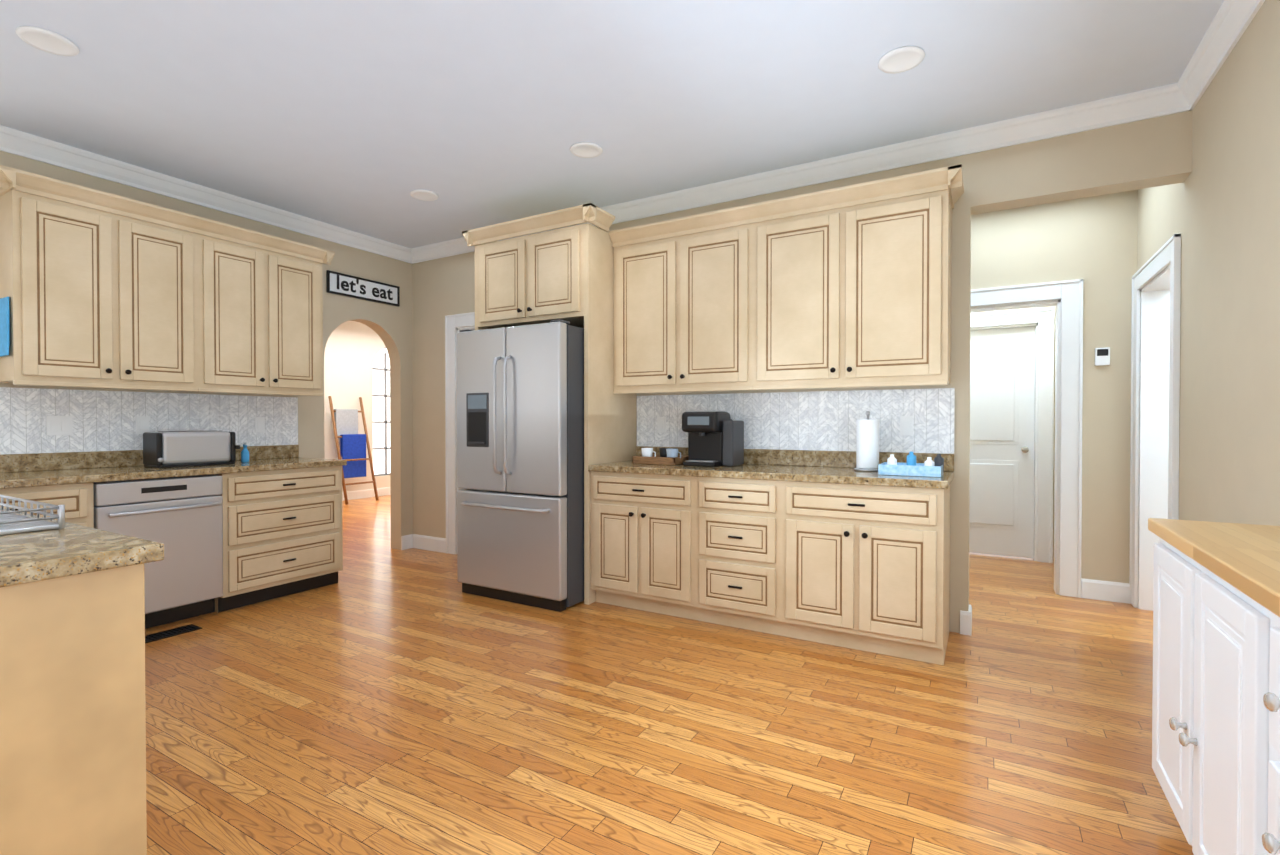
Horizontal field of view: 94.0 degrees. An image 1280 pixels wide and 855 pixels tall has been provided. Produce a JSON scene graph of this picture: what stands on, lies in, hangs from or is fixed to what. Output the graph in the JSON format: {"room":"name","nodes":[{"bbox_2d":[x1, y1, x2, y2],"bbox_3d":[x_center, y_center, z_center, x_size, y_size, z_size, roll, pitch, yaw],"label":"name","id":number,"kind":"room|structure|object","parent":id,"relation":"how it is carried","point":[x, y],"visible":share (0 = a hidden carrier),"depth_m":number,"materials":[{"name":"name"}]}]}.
{"room":"kitchen","nodes":[
{"label":"kitchen","id":0,"kind":"room"},
{"bbox_2d":[0,151,412,549],"bbox_3d":[-2.905,-0.254,4.580,0.150,2.824,11.200,0,1,30],"label":"wall","id":1,"kind":"structure","parent":0,"point":[390,326],"depth_m":5.17,"materials":[{"name":"paint"}]},
{"bbox_2d":[46,416,72,434],"bbox_3d":[-3.417,-0.011,3.516,0.008,0.114,0.115,0,1,30],"label":"electrical outlet plate","id":2,"kind":"object","parent":1,"relation":"attached to","point":[59,425],"depth_m":3.51,"materials":[{"name":"white plastic"}]},
{"bbox_2d":[0,167,203,390],"bbox_3d":[-3.200,-0.797,3.565,0.348,1.090,0.845,0,1,30],"label":"upper cabinet","id":3,"kind":"object","parent":1,"relation":"attached to","point":[101,289],"depth_m":3.41,"materials":[{"name":"beige wood"}]},
{"bbox_2d":[0,296,9,356],"bbox_3d":[-3.410,-0.535,3.186,0.270,0.315,0.020,0,1,30],"label":"towel","id":4,"kind":"object","parent":3,"relation":"hanging from","point":[4,326],"visible":0.98,"depth_m":3.13,"materials":[{"name":"fabric"}]},
{"bbox_2d":[136,416,148,433],"bbox_3d":[-3.216,-0.015,3.862,0.008,0.114,0.070,0,1,30],"label":"electrical outlet plate","id":5,"kind":"object","parent":1,"relation":"attached to","point":[142,422],"depth_m":3.86,"materials":[{"name":"white plastic"}]},
{"bbox_2d":[0,443,299,470],"bbox_3d":[-3.235,0.196,3.840,0.022,0.099,2.080,0,1,30],"label":"backsplash","id":6,"kind":"structure","parent":1,"relation":"attached to","point":[43,460],"depth_m":3.64,"materials":[{"name":"brown stone"}]},
{"bbox_2d":[0,125,411,263],"bbox_3d":[-3.841,-1.588,2.732,0.070,0.118,6.785,0,1,30],"label":"crown molding","id":7,"kind":"structure","parent":1,"relation":"attached to","point":[13,141],"depth_m":4.01,"materials":[{"name":"white wood"}]},
{"bbox_2d":[192,218,327,395],"bbox_3d":[-2.777,-0.804,4.293,0.348,1.090,0.840,0,1,30],"label":"upper cabinet","id":8,"kind":"object","parent":1,"relation":"attached to","point":[263,293],"depth_m":4.17,"materials":[{"name":"beige wood"}]},
{"bbox_2d":[255,417,264,431],"bbox_3d":[-2.855,-0.021,4.485,0.008,0.114,0.070,0,1,30],"label":"electrical outlet plate","id":9,"kind":"object","parent":1,"relation":"attached to","point":[259,421],"depth_m":4.48,"materials":[{"name":"white plastic"}]},
{"bbox_2d":[326,270,399,306],"bbox_3d":[-2.414,-1.213,5.243,0.020,0.184,0.699,0,1,30],"label":"eat sign","id":10,"kind":"object","parent":1,"relation":"attached to","point":[337,283],"visible":1,"depth_m":5.21,"materials":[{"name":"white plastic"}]},
{"bbox_2d":[324,321,389,491],"bbox_3d":[-5.045,-0.291,8.364,0.150,2.824,6.800,0,1,30],"label":"wall","id":11,"kind":"structure","parent":0,"point":[353,349],"depth_m":9.24,"materials":[{"name":"paint"}]},
{"bbox_2d":[342,487,389,500],"bbox_3d":[-4.973,1.057,8.336,0.016,0.130,6.500,0,1,30],"label":"baseboard","id":12,"kind":"structure","parent":11,"relation":"attached to","point":[367,493],"depth_m":9.42,"materials":[{"name":"white wood"}]},
{"bbox_2d":[373,347,389,475],"bbox_3d":[-4.137,-0.304,9.930,0.070,2.180,0.840,0,1,30],"label":"sunroom window","id":13,"kind":"structure","parent":11,"relation":"in","point":[381,414],"depth_m":9.76,"materials":[{"name":"white glass"}]},
{"bbox_2d":[0,0,1223,247],"bbox_3d":[-1.174,-1.706,3.562,11.650,0.100,11.200,0,1,30],"label":"ceiling","id":14,"kind":"structure","parent":0,"point":[364,116],"depth_m":2.88,"materials":[{"name":"paint"}]},
{"bbox_2d":[15,26,78,55],"bbox_3d":[-2.515,-1.639,2.537,0.194,0.011,0.194,0,1,30],"label":"recessed light","id":15,"kind":"object","parent":14,"relation":"in","point":[45,40],"visible":1,"depth_m":2.53,"materials":[{"name":"white plastic"}]},
{"bbox_2d":[410,190,438,200],"bbox_3d":[-1.539,-1.656,4.260,0.194,0.011,0.194,0,1,30],"label":"recessed light","id":16,"kind":"object","parent":14,"relation":"in","point":[425,195],"visible":1,"depth_m":4.26,"materials":[{"name":"white plastic"}]},
{"bbox_2d":[570,142,602,157],"bbox_3d":[-0.319,-1.649,3.553,0.194,0.011,0.194,0,1,30],"label":"recessed light","id":17,"kind":"object","parent":14,"relation":"in","point":[586,149],"visible":1,"depth_m":3.54,"materials":[{"name":"white plastic"}]},
{"bbox_2d":[878,46,924,73],"bbox_3d":[1.168,-1.640,2.668,0.194,0.011,0.194,0,1,30],"label":"recessed light","id":18,"kind":"object","parent":14,"relation":"in","point":[900,59],"visible":1,"depth_m":2.66,"materials":[{"name":"white plastic"}]},
{"bbox_2d":[145,495,1193,854],"bbox_3d":[-1.319,1.196,3.790,12.600,0.060,11.900,0,1,30],"label":"floor","id":19,"kind":"structure","parent":0,"point":[381,697],"depth_m":2.33,"materials":[{"name":"brown wood"}]},
{"bbox_2d":[0,479,91,527],"bbox_3d":[-3.335,0.734,3.067,0.628,0.880,0.637,0,1,30],"label":"base cabinet","id":20,"kind":"object","parent":19,"relation":"on","point":[76,497],"depth_m":3.07,"materials":[{"name":"beige wood"}]},
{"bbox_2d":[0,564,146,854],"bbox_3d":[-2.611,0.745,1.899,3.053,0.880,0.580,0,1,30],"label":"base cabinet","id":21,"kind":"object","parent":19,"relation":"on","point":[72,705],"depth_m":1.27,"materials":[{"name":"beige wood"}]},
{"bbox_2d":[0,508,163,587],"bbox_3d":[-2.602,0.285,1.884,3.078,0.040,0.650,0,1,30],"label":"countertop","id":22,"kind":"structure","parent":21,"relation":"on","point":[34,557],"depth_m":1.32,"materials":[{"name":"beige stone"}]},
{"bbox_2d":[0,495,64,534],"bbox_3d":[-1.868,0.236,1.597,0.612,0.062,0.320,0,1,30],"label":"dish rack","id":23,"kind":"object","parent":22,"relation":"on","point":[11,522],"visible":1,"depth_m":1.58,"materials":[{"name":"silver metal"}]},
{"bbox_2d":[92,471,227,628],"bbox_3d":[-3.018,0.731,3.609,0.633,0.876,0.612,0,1,30],"label":"dishwasher","id":24,"kind":"object","parent":19,"relation":"on","point":[188,514],"depth_m":3.51,"materials":[{"name":"silver metal"}]},
{"bbox_2d":[145,624,201,643],"bbox_3d":[-2.670,1.166,3.383,0.130,0.009,0.280,0,1,30],"label":"floor vent","id":25,"kind":"object","parent":19,"relation":"in","point":[169,633],"visible":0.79,"depth_m":3.38,"materials":[{"name":"black metal"}]},
{"bbox_2d":[228,463,346,609],"bbox_3d":[-2.663,0.722,4.227,0.628,0.880,0.805,0,1,30],"label":"base cabinet","id":26,"kind":"object","parent":19,"relation":"on","point":[264,523],"depth_m":4.04,"materials":[{"name":"beige wood"}]},
{"bbox_2d":[0,459,346,486],"bbox_3d":[-2.968,0.267,3.686,0.638,0.041,2.080,0,1,30],"label":"countertop","id":27,"kind":"structure","parent":26,"relation":"on","point":[70,474],"depth_m":3.46,"materials":[{"name":"brown stone"}]},
{"bbox_2d":[143,431,239,467],"bbox_3d":[-2.881,0.134,3.849,0.233,0.222,0.452,0,1,30],"label":"toaster","id":28,"kind":"object","parent":27,"relation":"on","point":[165,449],"visible":1,"depth_m":3.75,"materials":[{"name":"silver metal"}]},
{"bbox_2d":[241,442,248,461],"bbox_3d":[-2.749,0.173,4.159,0.054,0.138,0.048,0,1,30],"label":"spray bottle","id":29,"kind":"object","parent":27,"relation":"on","point":[245,455],"visible":1,"depth_m":4.15,"materials":[{"name":"blue plastic"}]},
{"bbox_2d":[328,396,378,504],"bbox_3d":[-4.304,0.325,8.981,0.439,1.590,0.540,0,1,30],"label":"blanket ladder","id":30,"kind":"object","parent":19,"relation":"on","point":[351,450],"visible":0.98,"depth_m":8.99,"materials":[{"name":"brown wood"}]},
{"bbox_2d":[457,319,583,611],"bbox_3d":[-0.699,0.239,4.292,0.910,1.845,0.904,0,1,30],"label":"fridge","id":31,"kind":"object","parent":19,"relation":"on","point":[520,456],"visible":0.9,"depth_m":3.90,"materials":[{"name":"grey metal"}]},
{"bbox_2d":[462,203,636,604],"bbox_3d":[-0.638,-0.140,4.409,1.147,2.600,0.690,0,1,30],"label":"tall cabinet","id":32,"kind":"object","parent":19,"relation":"on","point":[565,274],"visible":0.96,"depth_m":4.07,"materials":[{"name":"beige wood"}]},
{"bbox_2d":[588,468,695,619],"bbox_3d":[0.150,0.725,3.997,0.758,0.880,0.628,0,1,30],"label":"base cabinet","id":33,"kind":"object","parent":19,"relation":"on","point":[643,524],"depth_m":3.71,"materials":[{"name":"beige wood"}]},
{"bbox_2d":[696,476,783,634],"bbox_3d":[0.702,0.728,3.676,0.519,0.880,0.628,0,1,30],"label":"base cabinet","id":34,"kind":"object","parent":19,"relation":"on","point":[740,519],"depth_m":3.40,"materials":[{"name":"beige wood"}]},
{"bbox_2d":[780,480,949,664],"bbox_3d":[1.272,0.731,3.346,0.797,0.880,0.628,0,1,30],"label":"base cabinet","id":35,"kind":"object","parent":19,"relation":"on","point":[795,535],"depth_m":3.06,"materials":[{"name":"beige wood"}]},
{"bbox_2d":[588,460,953,487],"bbox_3d":[0.725,0.268,3.653,2.094,0.041,0.638,0,1,30],"label":"countertop","id":36,"kind":"structure","parent":35,"relation":"on","point":[781,471],"depth_m":3.39,"materials":[{"name":"brown stone"}]},
{"bbox_2d":[632,448,687,464],"bbox_3d":[0.151,0.191,4.038,0.325,0.103,0.250,0,1,30],"label":"tray","id":37,"kind":"object","parent":36,"relation":"on","point":[668,456],"visible":0.96,"depth_m":3.95,"materials":[{"name":"brown wood"}]},
{"bbox_2d":[682,410,743,466],"bbox_3d":[0.474,0.068,3.877,0.325,0.353,0.303,0,1,30],"label":"coffee maker","id":38,"kind":"object","parent":36,"relation":"on","point":[715,438],"visible":1,"depth_m":3.80,"materials":[{"name":"black plastic"}]},
{"bbox_2d":[854,411,878,471],"bbox_3d":[1.316,0.077,3.449,0.150,0.344,0.150,0,1,30],"label":"paper towel","id":39,"kind":"object","parent":36,"relation":"on","point":[867,444],"visible":0.96,"depth_m":3.40,"materials":[{"name":"white paper"}]},
{"bbox_2d":[878,452,943,476],"bbox_3d":[1.454,0.190,3.196,0.304,0.122,0.220,0,1,30],"label":"organizer","id":40,"kind":"object","parent":36,"relation":"on","point":[928,467],"visible":1,"depth_m":3.13,"materials":[{"name":"blue plastic"}]},
{"bbox_2d":[1148,526,1247,854],"bbox_3d":[1.557,0.760,1.396,0.404,0.860,0.870,0,1,30],"label":"base cabinet","id":41,"kind":"object","parent":19,"relation":"on","point":[1216,693],"depth_m":1.44,"materials":[{"name":"paint"}]},
{"bbox_2d":[1148,518,1279,609],"bbox_3d":[0.895,0.321,0.256,0.409,0.040,3.540,0,1,30],"label":"countertop","id":42,"kind":"structure","parent":41,"relation":"on","point":[1248,554],"depth_m":1.44,"materials":[{"name":"brown wood"}]},
{"bbox_2d":[1244,594,1279,854],"bbox_3d":[1.126,0.767,0.652,0.404,0.860,0.850,0,1,30],"label":"base cabinet","id":43,"kind":"object","parent":19,"relation":"on","point":[1262,812],"depth_m":1.14,"materials":[{"name":"paint"}]},
{"bbox_2d":[412,110,1191,632],"bbox_3d":[0.286,-0.251,4.360,5.890,2.824,0.150,0,1,30],"label":"wall","id":44,"kind":"structure","parent":0,"point":[1142,154],"depth_m":3.39,"materials":[{"name":"paint"}]},
{"bbox_2d":[408,534,445,552],"bbox_3d":[-1.976,1.084,5.577,0.470,0.130,0.035,0,1,30],"label":"baseboard","id":45,"kind":"structure","parent":44,"relation":"attached to","point":[430,543],"depth_m":5.59,"materials":[{"name":"white wood"}]},
{"bbox_2d":[657,417,665,432],"bbox_3d":[0.157,-0.019,4.331,0.070,0.114,0.008,0,1,30],"label":"electrical outlet plate","id":46,"kind":"object","parent":44,"relation":"attached to","point":[661,421],"depth_m":4.33,"materials":[{"name":"white plastic"}]},
{"bbox_2d":[609,204,764,392],"bbox_3d":[0.331,-0.801,4.038,1.014,1.090,0.348,0,1,30],"label":"upper cabinet","id":47,"kind":"object","parent":44,"relation":"attached to","point":[683,287],"depth_m":3.86,"materials":[{"name":"beige wood"}]},
{"bbox_2d":[412,84,1171,263],"bbox_3d":[0.226,-1.603,4.255,5.400,0.118,0.070,0,1,30],"label":"crown molding","id":48,"kind":"structure","parent":44,"relation":"attached to","point":[1155,102],"depth_m":3.49,"materials":[{"name":"white wood"}]},
{"bbox_2d":[636,444,953,471],"bbox_3d":[0.880,0.195,3.918,2.094,0.099,0.022,0,1,30],"label":"backsplash","id":49,"kind":"structure","parent":44,"relation":"attached to","point":[751,455],"depth_m":3.78,"materials":[{"name":"brown stone"}]},
{"bbox_2d":[753,166,952,389],"bbox_3d":[1.228,-0.796,3.518,1.060,1.090,0.348,0,1,30],"label":"upper cabinet","id":50,"kind":"object","parent":44,"relation":"attached to","point":[845,286],"depth_m":3.33,"materials":[{"name":"beige wood"}]},
{"bbox_2d":[900,416,912,434],"bbox_3d":[1.568,-0.011,3.514,0.070,0.114,0.008,0,1,30],"label":"electrical outlet plate","id":51,"kind":"object","parent":44,"relation":"attached to","point":[906,422],"depth_m":3.51,"materials":[{"name":"white plastic"}]},
{"bbox_2d":[960,605,971,628],"bbox_3d":[1.487,1.102,3.773,1.070,0.130,0.016,0,1,30],"label":"baseboard","id":52,"kind":"structure","parent":44,"relation":"attached to","point":[965,616],"depth_m":3.37,"materials":[{"name":"white wood"}]},
{"bbox_2d":[971,306,1055,562],"bbox_3d":[3.095,-0.262,5.408,1.600,2.824,0.150,0,1,30],"label":"door frame","id":53,"kind":"structure","parent":0,"point":[1012,310],"depth_m":5.08,"materials":[{"name":"paint"}]},
{"bbox_2d":[969,326,1034,557],"bbox_3d":[3.088,0.130,5.370,0.770,2.018,0.108,0,1,30],"label":"door","id":54,"kind":"structure","parent":53,"relation":"in","point":[1002,423],"depth_m":5.30,"materials":[{"name":"white wood"}]},
{"bbox_2d":[971,190,1137,582],"bbox_3d":[2.381,-0.253,4.535,2.140,2.824,0.150,0,1,30],"label":"wall","id":55,"kind":"structure","parent":0,"point":[1091,242],"depth_m":4.03,"materials":[{"name":"paint"}]},
{"bbox_2d":[1095,347,1109,365],"bbox_3d":[3.107,-0.476,4.011,0.080,0.120,0.023,0,1,30],"label":"thermostat","id":56,"kind":"object","parent":55,"relation":"attached to","point":[1102,356],"visible":1,"depth_m":4.00,"materials":[{"name":"white plastic"}]},
{"bbox_2d":[1081,578,1129,603],"bbox_3d":[3.142,1.099,4.011,0.285,0.130,0.016,0,1,30],"label":"baseboard","id":57,"kind":"structure","parent":55,"relation":"attached to","point":[1106,590],"depth_m":4.01,"materials":[{"name":"white wood"}]},
{"bbox_2d":[1137,0,1279,560],"bbox_3d":[1.331,-0.213,0.441,0.150,2.824,8.287,0,1,30],"label":"wall","id":58,"kind":"structure","parent":0,"point":[1218,208],"depth_m":2.41,"materials":[{"name":"paint"}]},
{"bbox_2d":[1172,0,1264,113],"bbox_3d":[0.934,-1.561,-0.037,0.070,0.118,6.785,0,1,30],"label":"crown molding","id":59,"kind":"structure","parent":58,"relation":"attached to","point":[1226,28],"depth_m":2.50,"materials":[{"name":"white wood"}]}
]}

